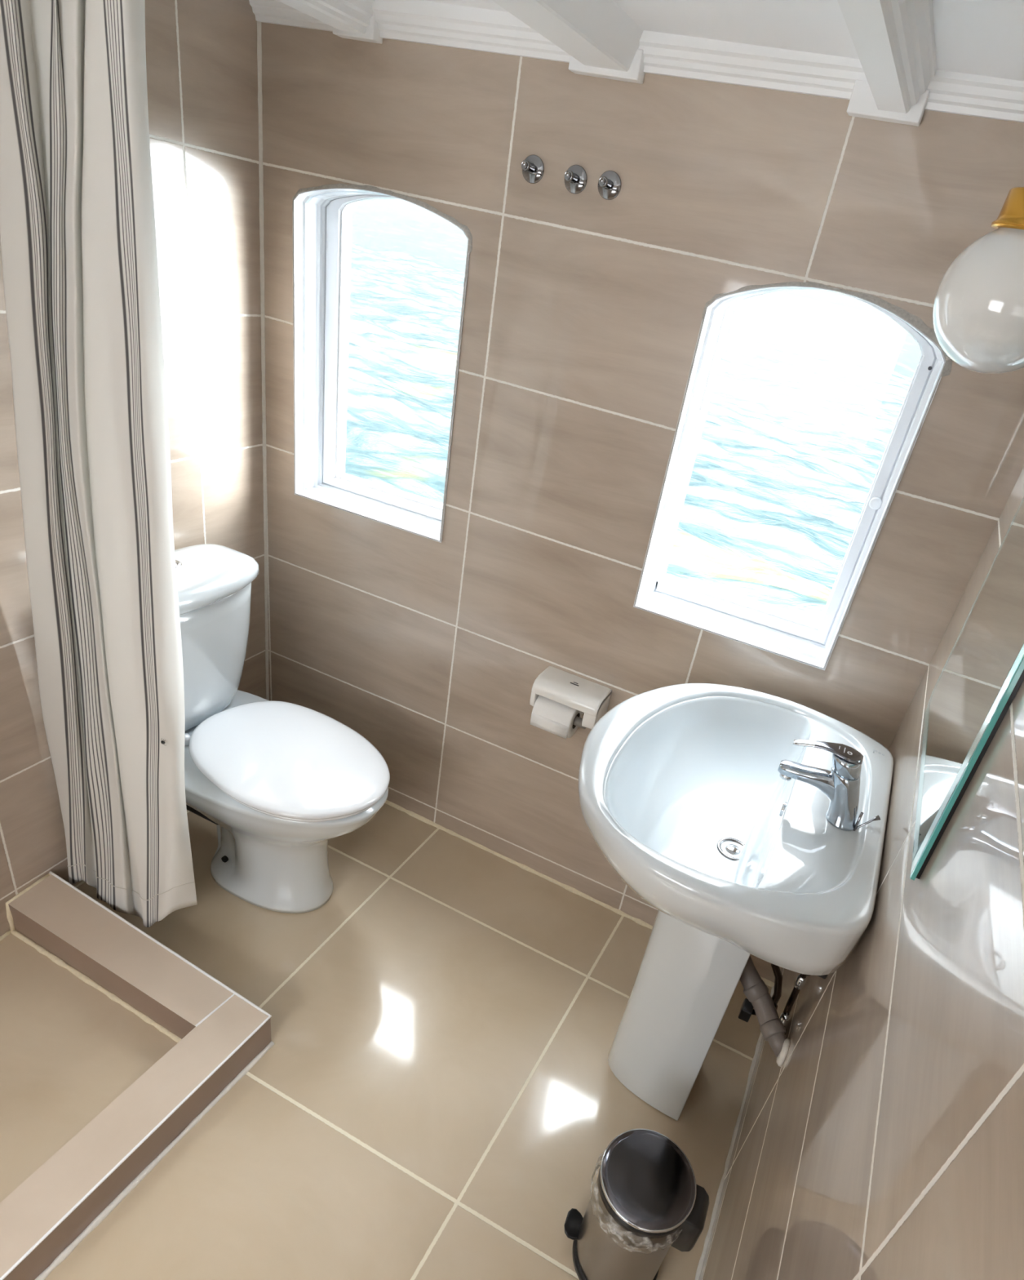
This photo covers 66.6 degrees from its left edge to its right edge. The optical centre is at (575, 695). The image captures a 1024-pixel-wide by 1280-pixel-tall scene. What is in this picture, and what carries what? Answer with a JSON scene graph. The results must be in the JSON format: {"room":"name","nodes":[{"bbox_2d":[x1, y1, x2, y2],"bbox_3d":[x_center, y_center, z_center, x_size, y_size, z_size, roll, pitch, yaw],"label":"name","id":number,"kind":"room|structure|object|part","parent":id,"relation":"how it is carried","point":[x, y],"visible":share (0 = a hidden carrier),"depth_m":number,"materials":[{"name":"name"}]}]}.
{"room":"bathroom","nodes":[
{"label":"bathroom","id":0,"kind":"room"},
{"bbox_2d":[0,0,266,936],"bbox_3d":[-1.330,-0.028,1.012,0.138,2.350,2.504,20,32,14],"label":"wall","id":1,"kind":"structure","parent":0,"point":[202,60],"depth_m":1.63,"materials":[{"name":"beige tile"}]},
{"bbox_2d":[0,929,11,941],"bbox_3d":[-1.615,0.917,1.111,0.013,0.081,1.661,20,32,14],"label":"trim","id":2,"kind":"structure","parent":1,"relation":"attached to","point":[8,932],"depth_m":1.76,"materials":[{"name":"tile"}]},
{"bbox_3d":[-0.983,-0.568,0.160,0.618,0.040,1.818,21,32,15],"label":"rail","id":3,"kind":"object","parent":1,"relation":"attached to","visible":0},
{"bbox_2d":[0,0,197,927],"bbox_3d":[-0.846,-0.208,1.344,0.490,1.790,0.066,21,32,15],"label":"shower curtain","id":4,"kind":"object","parent":3,"relation":"hanging from","point":[77,226],"visible":1,"depth_m":1.19,"materials":[{"name":"fabric"}]},
{"bbox_2d":[0,803,772,1279],"bbox_3d":[-0.705,1.080,1.232,2.079,0.228,2.750,21,32,15],"label":"floor","id":5,"kind":"structure","parent":0,"point":[436,1093],"depth_m":1.65,"materials":[{"name":"beige tile"}]},
{"bbox_2d":[0,871,274,1279],"bbox_3d":[-1.295,0.971,1.055,0.690,0.183,1.773,21,32,15],"label":"shower curb","id":6,"kind":"object","parent":5,"relation":"on","point":[220,1033],"depth_m":1.54,"materials":[{"name":"beige tile"}]},
{"bbox_2d":[174,543,390,913],"bbox_3d":[-0.743,0.136,1.839,0.671,0.792,0.420,21,32,15],"label":"toilet","id":7,"kind":"object","parent":5,"relation":"on","point":[278,781],"visible":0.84,"depth_m":1.79,"materials":[{"name":"white ceramic"}]},
{"bbox_3d":[-0.884,-0.252,1.713,0.205,0.051,0.420,21,32,15],"label":"cistern lid","id":8,"kind":"part","parent":7,"relation":"part of","materials":[{"name":"white ceramic"}]},
{"bbox_3d":[-0.777,0.303,1.939,0.663,0.396,0.368,21,32,15],"label":"bowl","id":9,"kind":"part","parent":7,"relation":"part of","materials":[{"name":"white ceramic"}]},
{"bbox_3d":[-0.659,0.139,1.802,0.500,0.022,0.361,21,32,15],"label":"lid","id":10,"kind":"part","parent":7,"relation":"part of","materials":[{"name":"white plastic"}]},
{"bbox_3d":[-0.663,0.155,1.812,0.482,0.010,0.344,21,32,15],"label":"seat","id":11,"kind":"part","parent":7,"relation":"part of","materials":[{"name":"white plastic"}]},
{"bbox_2d":[564,1128,709,1279],"bbox_3d":[0.103,0.931,1.378,0.166,0.283,0.197,-11,38,-34],"label":"pedal bin","id":12,"kind":"object","parent":5,"relation":"on","point":[646,1186],"visible":1,"depth_m":1.31,"materials":[{"name":"silver metal"}]},
{"bbox_2d":[590,1149,679,1253],"bbox_3d":[0.114,0.856,1.337,0.176,0.056,0.175,21,32,15],"label":"bag","id":13,"kind":"object","parent":12,"relation":"in","point":[667,1246],"visible":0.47,"depth_m":1.34,"materials":[{"name":"clear plastic"}]},
{"bbox_3d":[0.124,0.817,1.314,0.165,0.018,0.165,21,32,15],"label":"lid","id":14,"kind":"part","parent":12,"relation":"part of","materials":[{"name":"grey metal"}]},
{"bbox_2d":[578,683,893,1120],"bbox_3d":[0.207,0.484,1.570,0.526,0.848,0.659,21,32,15],"label":"basin","id":15,"kind":"object","parent":5,"relation":"on","point":[682,792],"visible":0.99,"depth_m":1.43,"materials":[{"name":"white ceramic"}]},
{"bbox_3d":[0.264,0.215,1.407,0.524,0.209,0.657,21,32,15],"label":"bowl","id":16,"kind":"part","parent":15,"relation":"part of","materials":[{"name":"white ceramic"}]},
{"bbox_2d":[777,738,880,831],"bbox_3d":[0.426,0.142,1.275,0.181,0.129,0.053,21,32,15],"label":"mixer tap","id":17,"kind":"object","parent":15,"relation":"on","point":[841,784],"visible":1,"depth_m":1.26,"materials":[{"name":"silver metal"}]},
{"bbox_3d":[0.396,0.143,1.289,0.120,0.059,0.035,21,32,15],"label":"spout","id":18,"kind":"part","parent":17,"relation":"part of","materials":[{"name":"silver metal"}]},
{"bbox_3d":[0.409,0.088,1.256,0.109,0.023,0.045,21,32,15],"label":"lever","id":19,"kind":"part","parent":17,"relation":"part of","materials":[{"name":"silver metal"}]},
{"bbox_3d":[0.483,0.207,1.277,0.042,0.038,0.009,0,33,-20],"label":"pull rod","id":20,"kind":"part","parent":17,"relation":"part of","materials":[{"name":"silver metal"}]},
{"bbox_2d":[261,22,1023,982],"bbox_3d":[-0.015,-0.263,1.865,1.900,2.350,0.140,21,32,15],"label":"wall","id":21,"kind":"structure","parent":0,"point":[583,317],"depth_m":1.56,"materials":[{"name":"beige tile"}]},
{"bbox_2d":[257,21,269,700],"bbox_3d":[-0.799,-0.592,1.996,0.041,1.810,0.014,21,32,15],"label":"trim","id":22,"kind":"structure","parent":21,"relation":"attached to","point":[259,24],"depth_m":1.82,"materials":[{"name":"white tile"}]},
{"bbox_2d":[277,0,374,33],"bbox_3d":[-0.831,-0.740,0.412,0.101,0.061,2.509,19,31,12],"label":"beam","id":23,"kind":"structure","parent":21,"relation":"attached to","point":[351,15],"depth_m":1.37,"materials":[{"name":"white paint"}]},
{"bbox_2d":[333,12,382,44],"bbox_3d":[-0.407,-1.258,1.454,0.093,0.041,0.030,21,32,15],"label":"trim","id":24,"kind":"structure","parent":21,"relation":"attached to","point":[372,34],"depth_m":1.45,"materials":[{"name":"white paint"}]},
{"bbox_2d":[292,183,472,542],"bbox_3d":[-0.429,-0.768,1.816,0.449,0.704,0.156,21,32,15],"label":"window","id":25,"kind":"structure","parent":21,"relation":"in","point":[322,215],"depth_m":1.86,"materials":[{"name":"white plastic"}]},
{"bbox_3d":[-0.418,-0.782,1.837,0.405,0.675,0.040,21,32,15],"label":"frame","id":26,"kind":"part","parent":25,"relation":"part of","materials":[{"name":"white plastic"}]},
{"bbox_2d":[521,154,544,183],"bbox_3d":[-0.085,-0.977,1.434,0.045,0.045,0.036,21,32,15],"label":"wall hook","id":27,"kind":"object","parent":21,"relation":"attached to","point":[533,166],"visible":1,"depth_m":1.44,"materials":[{"name":"silver metal"}]},
{"bbox_2d":[492,0,643,71],"bbox_3d":[-0.396,-0.572,0.285,0.118,0.059,2.503,20,32,14],"label":"beam","id":28,"kind":"structure","parent":21,"relation":"attached to","point":[599,33],"depth_m":1.15,"materials":[{"name":"white paint"}]},
{"bbox_2d":[529,666,612,728],"bbox_3d":[-0.013,0.013,1.862,0.170,0.098,0.090,21,32,15],"label":"paper holder","id":29,"kind":"object","parent":21,"relation":"attached to","point":[588,697],"visible":0.84,"depth_m":1.83,"materials":[{"name":"white plastic"}]},
{"bbox_2d":[530,695,583,738],"bbox_3d":[-0.042,0.043,1.877,0.100,0.090,0.091,21,32,15],"label":"toilet roll","id":30,"kind":"object","parent":29,"relation":"hanging from","point":[555,717],"visible":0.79,"depth_m":1.84,"materials":[{"name":"white paper"}]},
{"bbox_2d":[564,164,587,194],"bbox_3d":[-0.005,-0.943,1.413,0.045,0.045,0.036,21,32,15],"label":"wall hook","id":31,"kind":"object","parent":21,"relation":"attached to","point":[575,177],"visible":1,"depth_m":1.42,"materials":[{"name":"silver metal"}]},
{"bbox_2d":[385,800,774,986],"bbox_3d":[-0.201,0.467,2.235,1.640,0.041,0.019,21,32,15],"label":"trim","id":32,"kind":"structure","parent":21,"relation":"attached to","point":[767,982],"depth_m":2.21,"materials":[{"name":"tile"}]},
{"bbox_2d":[568,48,644,84],"bbox_3d":[0.056,-1.078,1.319,0.130,0.041,0.030,21,32,15],"label":"trim","id":33,"kind":"structure","parent":21,"relation":"attached to","point":[636,73],"depth_m":1.31,"materials":[{"name":"white paint"}]},
{"bbox_2d":[598,170,622,199],"bbox_3d":[0.056,-0.920,1.394,0.045,0.045,0.036,21,32,15],"label":"wall hook","id":34,"kind":"object","parent":21,"relation":"attached to","point":[610,184],"visible":1,"depth_m":1.40,"materials":[{"name":"silver metal"}]},
{"bbox_2d":[248,0,1023,123],"bbox_3d":[0.103,-1.084,1.290,1.680,0.088,0.038,21,32,15],"label":"trim","id":35,"kind":"structure","parent":21,"relation":"attached to","point":[420,21],"depth_m":1.26,"materials":[{"name":"white paint"}]},
{"bbox_2d":[633,281,952,670],"bbox_3d":[0.421,-0.443,1.566,0.450,0.687,0.156,21,32,15],"label":"window","id":36,"kind":"structure","parent":21,"relation":"in","point":[783,633],"depth_m":1.59,"materials":[{"name":"white plastic"},{"name":"rippled textured glass"},{"name":"rough white grout"}]},
{"bbox_2d":[837,0,937,113],"bbox_3d":[0.005,-0.416,0.168,0.086,0.059,2.498,21,32,15],"label":"beam","id":37,"kind":"structure","parent":21,"relation":"attached to","point":[894,41],"depth_m":0.92,"materials":[{"name":"white paint"}]},
{"bbox_2d":[847,80,929,126],"bbox_3d":[0.482,-0.913,1.195,0.111,0.041,0.030,21,32,15],"label":"trim","id":38,"kind":"structure","parent":21,"relation":"attached to","point":[862,104],"depth_m":1.19,"materials":[{"name":"white paint"}]},
{"bbox_2d":[422,0,1023,80],"bbox_3d":[-0.349,-0.610,0.257,1.900,0.060,2.760,21,32,15],"label":"ceiling","id":39,"kind":"structure","parent":0,"point":[984,37],"depth_m":1.07,"materials":[{"name":"white paint"}]},
{"bbox_2d":[698,466,1023,1279],"bbox_3d":[0.229,0.577,0.557,0.106,2.350,2.500,21,32,15],"label":"wall","id":40,"kind":"structure","parent":0,"point":[886,1142],"depth_m":0.78,"materials":[{"name":"beige tile"}]},
{"bbox_2d":[694,986,774,1279],"bbox_3d":[0.021,1.320,1.030,0.015,0.122,2.501,21,32,15],"label":"trim","id":41,"kind":"structure","parent":40,"relation":"attached to","point":[753,1065],"depth_m":1.63,"materials":[{"name":"white tile"}]},
{"bbox_2d":[738,998,756,1022],"bbox_3d":[0.382,0.674,1.690,0.034,0.066,0.036,21,32,15],"label":"water valve","id":42,"kind":"object","parent":40,"relation":"attached to","point":[747,1011],"depth_m":1.69,"materials":[{"name":"brown plastic"}]},
{"bbox_3d":[0.376,0.689,1.700,0.023,0.032,0.036,21,32,15],"label":"valve handle","id":43,"kind":"part","parent":42,"relation":"part of","materials":[{"name":"black plastic"}]},
{"bbox_2d":[739,955,790,1066],"bbox_3d":[0.354,0.555,1.504,0.064,0.177,0.259,-9,37,-31],"label":"trap","id":44,"kind":"object","parent":40,"relation":"attached to","point":[773,1030],"visible":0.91,"depth_m":1.49,"materials":[{"name":"grey plastic"}]},
{"bbox_2d":[771,963,782,1010],"bbox_3d":[0.423,0.600,1.633,0.048,0.118,0.036,21,32,15],"label":"supply hose","id":45,"kind":"object","parent":40,"relation":"attached to","point":[777,994],"depth_m":1.63,"materials":[{"name":"brown rubber"}]},
{"bbox_2d":[779,973,807,1034],"bbox_3d":[0.423,0.548,1.451,0.028,0.316,0.075,21,32,15],"label":"supply hose","id":46,"kind":"object","parent":40,"relation":"attached to","point":[801,980],"visible":0.56,"depth_m":1.50,"materials":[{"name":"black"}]},
{"bbox_2d":[804,973,827,978],"bbox_3d":[0.440,0.405,1.381,0.042,0.049,0.280,21,32,15],"label":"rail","id":47,"kind":"object","parent":40,"relation":"attached to","point":[824,976],"visible":0.14,"depth_m":1.25,"materials":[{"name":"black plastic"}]},
{"bbox_2d":[910,495,1023,879],"bbox_3d":[0.567,-0.118,1.018,0.012,0.567,0.510,21,32,15],"label":"wall mirror","id":48,"kind":"object","parent":40,"relation":"attached to","point":[983,673],"visible":1,"depth_m":1.00,"materials":[{"name":"silver mirror"}]},
{"bbox_2d":[933,186,1023,373],"bbox_3d":[0.574,-0.506,0.946,0.233,0.225,0.167,21,32,15],"label":"wall lamp","id":49,"kind":"object","parent":40,"relation":"attached to","point":[979,308],"visible":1,"depth_m":0.92,"materials":[{"name":"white glass"}]},
{"label":"outside","id":50,"kind":"structure","parent":0,"visible":0},
{"bbox_2d":[345,199,921,622],"bbox_3d":[-52.755,-146.742,229.821,685.606,0.451,451.138,21,32,15],"label":"sea","id":51,"kind":"structure","parent":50,"point":[811,388],"depth_m":14.67,"materials":[{"name":"liquid"}]}
]}

